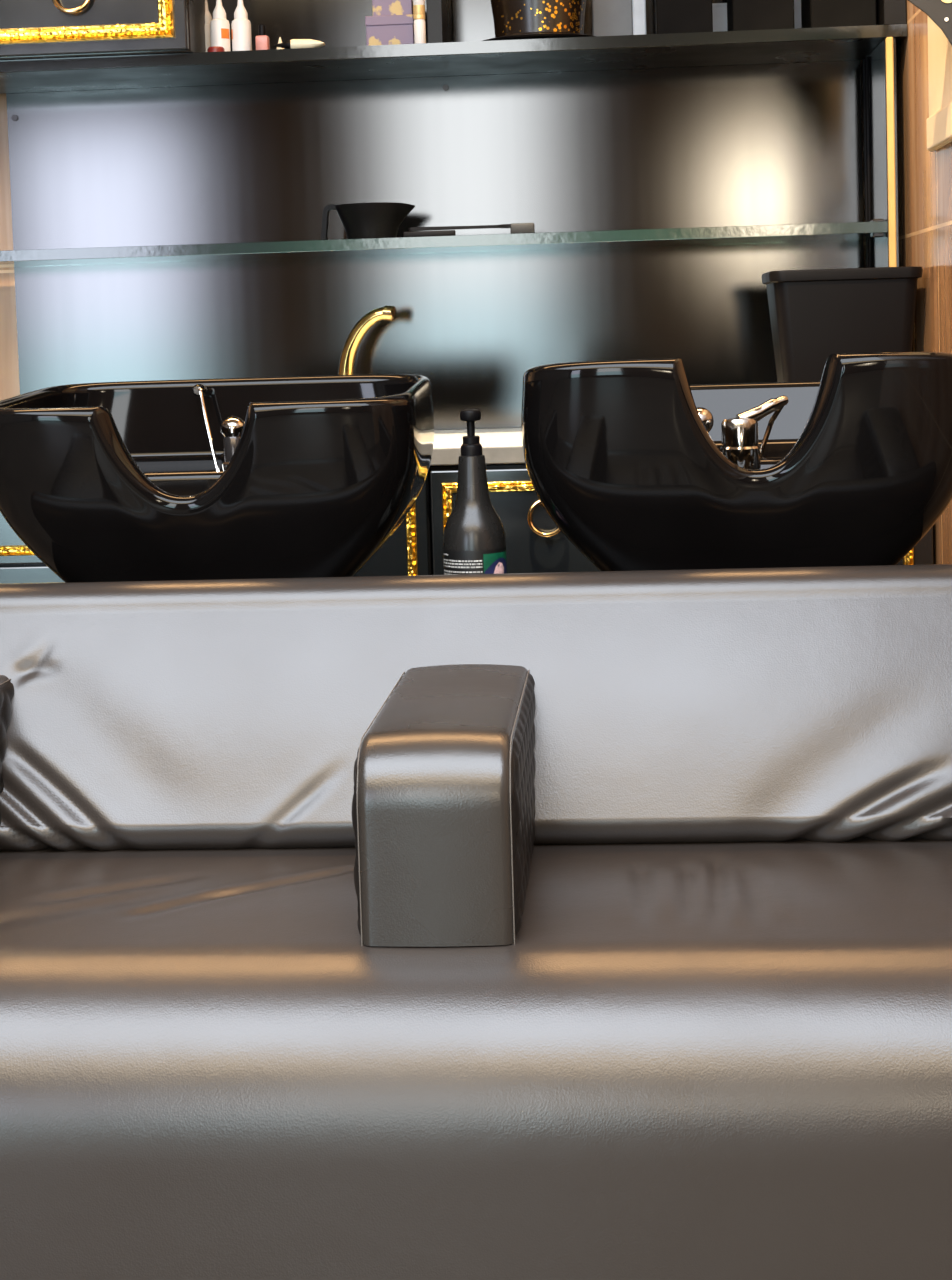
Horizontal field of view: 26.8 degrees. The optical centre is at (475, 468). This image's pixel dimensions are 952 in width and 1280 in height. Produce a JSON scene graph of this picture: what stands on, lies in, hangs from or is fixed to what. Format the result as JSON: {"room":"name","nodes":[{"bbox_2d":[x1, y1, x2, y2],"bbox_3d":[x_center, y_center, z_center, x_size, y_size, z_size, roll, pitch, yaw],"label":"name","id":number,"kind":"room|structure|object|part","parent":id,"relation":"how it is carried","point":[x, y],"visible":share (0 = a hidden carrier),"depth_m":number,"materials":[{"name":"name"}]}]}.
{"room":"salon","nodes":[
{"label":"salon","id":0,"kind":"room"},
{"bbox_2d":[0,60,863,399],"bbox_3d":[-1.167,-0.615,4.057,3.925,2.850,0.100,-1,4,4],"label":"wall","id":1,"kind":"structure","parent":0,"point":[9,365],"depth_m":4.01,"materials":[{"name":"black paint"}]},
{"bbox_2d":[6,0,863,429],"bbox_3d":[-0.095,-0.794,3.891,1.661,1.434,0.052,-1,4,4],"label":"panel","id":2,"kind":"object","parent":1,"relation":"attached to","point":[772,143],"visible":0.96,"depth_m":3.89,"materials":[{"name":"black"}]},
{"bbox_2d":[0,219,887,267],"bbox_3d":[-0.212,-0.414,3.751,1.904,0.032,0.299,-1,4,4],"label":"glass shelf","id":3,"kind":"object","parent":2,"relation":"attached to","point":[876,228],"visible":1,"depth_m":3.62,"materials":[{"name":"teal"}]},
{"bbox_2d":[321,202,414,239],"bbox_3d":[-0.200,-0.459,3.724,0.148,0.070,0.133,2,5,42],"label":"bowl","id":4,"kind":"object","parent":3,"relation":"on","point":[376,219],"visible":0.81,"depth_m":3.68,"materials":[{"name":"black plastic"}]},
{"bbox_3d":[-0.271,-0.459,3.724,0.035,0.066,0.022,-1,4,4],"label":"handle","id":5,"kind":"part","parent":4,"relation":"part of","materials":[{"name":"black plastic"}]},
{"bbox_2d":[403,230,455,236],"bbox_3d":[-0.084,-0.428,3.647,0.095,0.012,0.026,-1,4,6],"label":"comb","id":6,"kind":"object","parent":3,"relation":"on","point":[442,232],"visible":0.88,"depth_m":3.63,"materials":[{"name":"black plastic"}]},
{"bbox_2d":[408,223,534,233],"bbox_3d":[-0.008,-0.435,3.653,0.230,0.020,0.034,-2,4,2],"label":"brush","id":7,"kind":"object","parent":3,"relation":"on","point":[515,228],"visible":0.82,"depth_m":3.64,"materials":[{"name":"black plastic"}]},
{"bbox_3d":[-0.029,-0.441,3.653,0.188,0.006,0.032,-2,4,2],"label":"handle","id":8,"kind":"part","parent":7,"relation":"part of","materials":[{"name":"black plastic"}]},
{"bbox_2d":[896,0,951,563],"bbox_3d":[0.742,-0.577,2.696,0.075,2.850,2.550,-1,4,4],"label":"wall","id":9,"kind":"structure","parent":0,"point":[924,176],"depth_m":3.37,"materials":[{"name":"brown wood"}]},
{"bbox_2d":[0,0,906,93],"bbox_3d":[-0.179,-1.120,3.697,1.873,0.751,0.302,-1,4,4],"label":"shelf","id":10,"kind":"object","parent":9,"relation":"attached to","point":[441,56],"depth_m":3.62,"materials":[{"name":"black wood"}]},
{"bbox_2d":[0,0,215,59],"bbox_3d":[-0.947,-1.055,3.726,0.874,0.618,0.345,-1,4,4],"label":"drawer","id":11,"kind":"object","parent":10,"relation":"on","point":[29,29],"visible":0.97,"depth_m":3.57,"materials":[{"name":"black wood"}]},
{"bbox_3d":[-0.720,-0.847,3.560,0.074,0.074,0.016,-1,4,4],"label":"ring pull","id":12,"kind":"part","parent":11,"relation":"part of","materials":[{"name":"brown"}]},
{"bbox_3d":[-0.940,-1.031,3.566,0.790,0.546,0.016,-1,4,4],"label":"gilt frame","id":13,"kind":"part","parent":11,"relation":"part of","materials":[{"name":"gold metal"}]},
{"bbox_2d":[205,0,212,51],"bbox_3d":[-0.504,-0.819,3.735,0.036,0.119,0.036,-1,4,4],"label":"bottle","id":14,"kind":"object","parent":10,"relation":"on","point":[208,17],"visible":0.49,"depth_m":3.72,"materials":[{"name":"white plastic"}]},
{"bbox_3d":[-0.473,-0.761,3.641,0.031,0.014,0.031,-1,4,4],"label":"bottle cap","id":15,"kind":"part","parent":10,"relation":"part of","materials":[{"name":"red plastic"}]},
{"bbox_2d":[210,0,230,50],"bbox_3d":[-0.472,-0.816,3.683,0.036,0.119,0.036,-1,4,4],"label":"bottle","id":16,"kind":"object","parent":10,"relation":"on","point":[219,26],"visible":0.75,"depth_m":3.67,"materials":[{"name":"white plastic"}]},
{"bbox_2d":[231,0,251,50],"bbox_3d":[-0.433,-0.818,3.690,0.036,0.119,0.036,-1,4,4],"label":"bottle","id":17,"kind":"object","parent":10,"relation":"on","point":[241,26],"visible":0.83,"depth_m":3.68,"materials":[{"name":"white plastic"}]},
{"bbox_2d":[255,24,269,49],"bbox_3d":[-0.392,-0.786,3.669,0.023,0.056,0.023,-1,4,4],"label":"bottle","id":18,"kind":"object","parent":10,"relation":"on","point":[262,41],"visible":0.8,"depth_m":3.66,"materials":[{"name":"pink glass"}]},
{"bbox_2d":[274,39,324,48],"bbox_3d":[-0.320,-0.767,3.617,0.092,0.021,0.026,-2,4,1],"label":"tube","id":19,"kind":"object","parent":10,"relation":"on","point":[294,43],"visible":0.93,"depth_m":3.61,"materials":[{"name":"beige plastic"}]},
{"bbox_2d":[365,14,413,45],"bbox_3d":[-0.153,-0.796,3.682,0.088,0.061,0.102,-1,4,4],"label":"patterned box","id":20,"kind":"object","parent":10,"relation":"on","point":[388,29],"visible":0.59,"depth_m":3.63,"materials":[{"name":"purple cardboard"}]},
{"bbox_3d":[-0.154,-0.818,3.680,0.088,0.017,0.102,-1,4,4],"label":"lid","id":21,"kind":"part","parent":20,"relation":"part of","materials":[{"name":"purple cardboard"}]},
{"bbox_2d":[372,0,412,15],"bbox_3d":[-0.150,-0.859,3.677,0.074,0.064,0.086,-1,4,4],"label":"patterned box","id":22,"kind":"object","parent":20,"relation":"on","point":[379,7],"visible":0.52,"depth_m":3.64,"materials":[{"name":"purple cardboard"}]},
{"bbox_2d":[413,0,425,43],"bbox_3d":[-0.102,-0.822,3.616,0.022,0.118,0.022,-1,4,4],"label":"slim bottle","id":23,"kind":"object","parent":10,"relation":"on","point":[418,5],"visible":0.91,"depth_m":3.61,"materials":[{"name":"white plastic"}]},
{"bbox_2d":[483,0,594,40],"bbox_3d":[0.115,-0.845,3.660,0.240,0.145,0.240,-1,4,4],"label":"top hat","id":24,"kind":"object","parent":10,"relation":"on","point":[513,19],"visible":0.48,"depth_m":3.59,"materials":[{"name":"black metal"}]},
{"bbox_2d":[592,0,645,35],"bbox_3d":[0.270,-0.886,3.782,0.100,0.200,0.090,-1,4,4],"label":"carton","id":25,"kind":"object","parent":10,"relation":"on","point":[609,17],"visible":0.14,"depth_m":3.74,"materials":[{"name":"white cardboard"}]},
{"bbox_2d":[654,0,712,33],"bbox_3d":[0.378,-0.881,3.669,0.104,0.200,0.184,-1,4,4],"label":"storage box","id":26,"kind":"object","parent":10,"relation":"on","point":[670,16],"visible":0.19,"depth_m":3.58,"materials":[{"name":"black cardboard"}]},
{"bbox_2d":[712,3,726,31],"bbox_3d":[0.465,-0.836,3.795,0.042,0.088,0.040,-1,4,4],"label":"carton","id":27,"kind":"object","parent":10,"relation":"on","point":[719,9],"visible":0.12,"depth_m":3.77,"materials":[{"name":"grey cardboard"}]},
{"bbox_2d":[727,0,794,30],"bbox_3d":[0.518,-0.885,3.659,0.113,0.200,0.184,-1,4,4],"label":"storage box","id":28,"kind":"object","parent":10,"relation":"on","point":[742,15],"visible":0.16,"depth_m":3.58,"materials":[{"name":"black cardboard"}]},
{"bbox_2d":[794,0,801,27],"bbox_3d":[0.616,-0.845,3.784,0.042,0.098,0.040,-1,4,4],"label":"carton","id":29,"kind":"object","parent":10,"relation":"on","point":[797,3],"visible":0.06,"depth_m":3.76,"materials":[{"name":"grey cardboard"}]},
{"bbox_2d":[801,0,876,27],"bbox_3d":[0.659,-0.888,3.649,0.120,0.200,0.184,-1,4,4],"label":"storage box","id":30,"kind":"object","parent":10,"relation":"on","point":[814,13],"visible":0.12,"depth_m":3.56,"materials":[{"name":"black cardboard"}]},
{"bbox_3d":[0.737,-1.104,3.637,0.039,0.629,0.298,-1,4,4],"label":"post","id":31,"kind":"part","parent":10,"relation":"part of","materials":[{"name":"black wood"}]},
{"bbox_2d":[908,0,951,44],"bbox_3d":[0.636,-0.677,2.921,0.160,0.275,0.008,-1,4,4],"label":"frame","id":32,"kind":"object","parent":9,"relation":"attached to","point":[939,11],"visible":1,"depth_m":2.92,"materials":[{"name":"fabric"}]},
{"bbox_2d":[926,15,951,151],"bbox_3d":[0.705,-0.698,2.868,0.016,0.420,0.745,-1,4,4],"label":"wall panel","id":33,"kind":"object","parent":9,"relation":"attached to","point":[939,122],"visible":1,"depth_m":3.13,"materials":[{"name":"beige wood"}]},
{"bbox_3d":[-0.418,1.049,0.808,5.800,0.060,6.800,-1,4,4],"label":"floor","id":34,"kind":"structure","parent":0,"visible":0},
{"bbox_2d":[0,512,64,583],"bbox_3d":[-0.943,0.413,3.746,0.965,0.831,0.615,-1,4,4],"label":"base cabinet","id":35,"kind":"object","parent":34,"relation":"on","point":[19,564],"visible":0.02,"depth_m":3.43,"materials":[{"name":"black wood"}]},
{"bbox_3d":[-0.974,0.099,3.429,0.885,0.109,0.012,-1,4,4],"label":"gilt frame","id":36,"kind":"part","parent":35,"relation":"part of","materials":[{"name":"gold metal"}]},
{"bbox_3d":[-0.973,0.100,3.446,0.960,0.137,0.021,-1,4,4],"label":"drawer","id":37,"kind":"part","parent":35,"relation":"part of","materials":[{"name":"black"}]},
{"bbox_3d":[-0.966,0.330,3.462,0.960,0.317,0.021,-1,4,4],"label":"drawer","id":38,"kind":"part","parent":35,"relation":"part of","materials":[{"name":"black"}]},
{"bbox_2d":[430,427,524,465],"bbox_3d":[-0.330,-0.035,3.684,2.220,0.032,0.600,-1,4,4],"label":"countertop","id":39,"kind":"structure","parent":35,"relation":"on","point":[499,445],"depth_m":3.37,"materials":[{"name":"stone"}]},
{"bbox_2d":[338,305,396,374],"bbox_3d":[-0.212,-0.183,3.759,0.131,0.245,0.052,0,4,21],"label":"tap","id":40,"kind":"object","parent":39,"relation":"on","point":[386,313],"visible":0.62,"depth_m":3.75,"materials":[{"name":"gold metal"}]},
{"bbox_2d":[762,266,922,381],"bbox_3d":[0.630,-0.203,3.449,0.257,0.278,0.208,-1,4,4],"label":"waste bin","id":41,"kind":"object","parent":39,"relation":"on","point":[816,314],"visible":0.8,"depth_m":3.35,"materials":[{"name":"black plastic"}]},
{"bbox_2d":[861,37,898,267],"bbox_3d":[0.746,-0.429,3.705,0.026,0.683,0.358,-1,4,4],"label":"panel","id":42,"kind":"object","parent":39,"relation":"on","point":[878,69],"visible":0.56,"depth_m":3.60,"materials":[{"name":"black"}]},
{"bbox_3d":[0.735,-0.417,3.533,0.012,0.683,0.013,-1,4,4],"label":"edge trim","id":43,"kind":"part","parent":42,"relation":"part of","materials":[{"name":"gold metal"}]},
{"bbox_2d":[354,470,432,576],"bbox_3d":[-0.255,0.395,3.697,0.411,0.831,0.615,-1,4,4],"label":"base cabinet","id":44,"kind":"object","parent":34,"relation":"on","point":[408,552],"visible":0.02,"depth_m":3.38,"materials":[{"name":"black wood"}]},
{"bbox_3d":[-0.276,0.386,3.402,0.367,0.713,0.012,-1,4,4],"label":"gilt frame","id":45,"kind":"part","parent":44,"relation":"part of","materials":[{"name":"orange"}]},
{"bbox_2d":[0,564,951,1279],"bbox_3d":[-0.005,0.531,2.124,1.381,0.765,0.710,-1,4,4],"label":"sofa","id":46,"kind":"object","parent":34,"relation":"on","point":[554,925],"visible":1,"depth_m":1.90,"materials":[{"name":"grey leather"}]},
{"bbox_3d":[-0.626,0.352,2.194,0.128,0.196,0.521,-1,4,4],"label":"armrest","id":47,"kind":"part","parent":46,"relation":"part of","materials":[{"name":"grey leather"}]},
{"bbox_3d":[-0.559,0.354,2.195,0.009,0.180,0.511,-1,4,4],"label":"panel","id":48,"kind":"part","parent":46,"relation":"part of","materials":[{"name":"black leather"}]},
{"bbox_3d":[-0.097,0.343,2.162,0.009,0.180,0.511,-1,4,4],"label":"panel","id":49,"kind":"part","parent":46,"relation":"part of","materials":[{"name":"black leather"}]},
{"bbox_3d":[-0.022,0.337,2.151,0.148,0.196,0.521,-1,4,4],"label":"armrest","id":50,"kind":"part","parent":46,"relation":"part of","materials":[{"name":"grey leather"}]},
{"bbox_3d":[-0.003,0.629,2.046,1.352,0.380,0.540,-1,4,4],"label":"seat","id":51,"kind":"part","parent":46,"relation":"part of","materials":[{"name":"grey leather"}]},
{"bbox_3d":[0.011,0.314,2.353,1.352,0.365,0.221,-1,4,4],"label":"backrest","id":52,"kind":"part","parent":46,"relation":"part of","materials":[{"name":"grey leather"}]},
{"bbox_3d":[0.055,0.339,2.151,0.009,0.180,0.511,-1,4,4],"label":"panel","id":53,"kind":"part","parent":46,"relation":"part of","materials":[{"name":"black leather"}]},
{"bbox_2d":[429,463,932,574],"bbox_3d":[0.370,0.380,3.652,0.840,0.831,0.615,-1,4,4],"label":"base cabinet","id":54,"kind":"object","parent":34,"relation":"on","point":[535,543],"visible":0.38,"depth_m":3.36,"materials":[{"name":"black wood"}]},
{"bbox_3d":[0.118,0.081,3.346,0.065,0.065,0.015,-1,4,4],"label":"ring pull","id":55,"kind":"part","parent":54,"relation":"part of","materials":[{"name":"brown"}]},
{"bbox_3d":[0.043,0.530,2.721,1.312,0.680,0.455,-1,4,4],"label":"cabinet","id":56,"kind":"object","parent":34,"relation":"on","visible":0},
{"bbox_2d":[0,374,433,582],"bbox_3d":[-0.348,0.041,2.715,0.573,0.318,0.440,-1,4,4],"label":"basin","id":57,"kind":"object","parent":56,"relation":"in","point":[297,476],"visible":0.97,"depth_m":2.54,"materials":[{"name":"black ceramic"}]},
{"bbox_2d":[221,416,244,471],"bbox_3d":[-0.342,-0.034,2.825,0.038,0.083,0.038,-1,4,4],"label":"tap","id":58,"kind":"object","parent":57,"relation":"on","point":[231,427],"depth_m":2.81,"materials":[{"name":"silver metal"}]},
{"bbox_2d":[443,409,506,574],"bbox_3d":[-0.003,0.059,2.617,0.083,0.275,0.084,-1,4,4],"label":"pump bottle","id":59,"kind":"object","parent":56,"relation":"on","point":[474,542],"visible":0.66,"depth_m":2.60,"materials":[{"name":"black plastic"}]},
{"bbox_3d":[-0.007,-0.053,2.610,0.010,0.024,0.010,-1,4,4],"label":"pump stem","id":60,"kind":"part","parent":59,"relation":"part of","materials":[{"name":"black plastic"}]},
{"bbox_2d":[521,352,951,570],"bbox_3d":[0.353,0.015,2.659,0.573,0.336,0.442,-1,4,4],"label":"basin","id":61,"kind":"object","parent":56,"relation":"in","point":[640,467],"visible":0.94,"depth_m":2.48,"materials":[{"name":"black ceramic"}]},
{"bbox_2d":[697,395,788,469],"bbox_3d":[0.359,-0.050,2.756,0.142,0.100,0.108,-1,4,4],"label":"tap","id":62,"kind":"object","parent":61,"relation":"on","point":[740,443],"depth_m":2.72,"materials":[{"name":"silver metal"}]}
]}

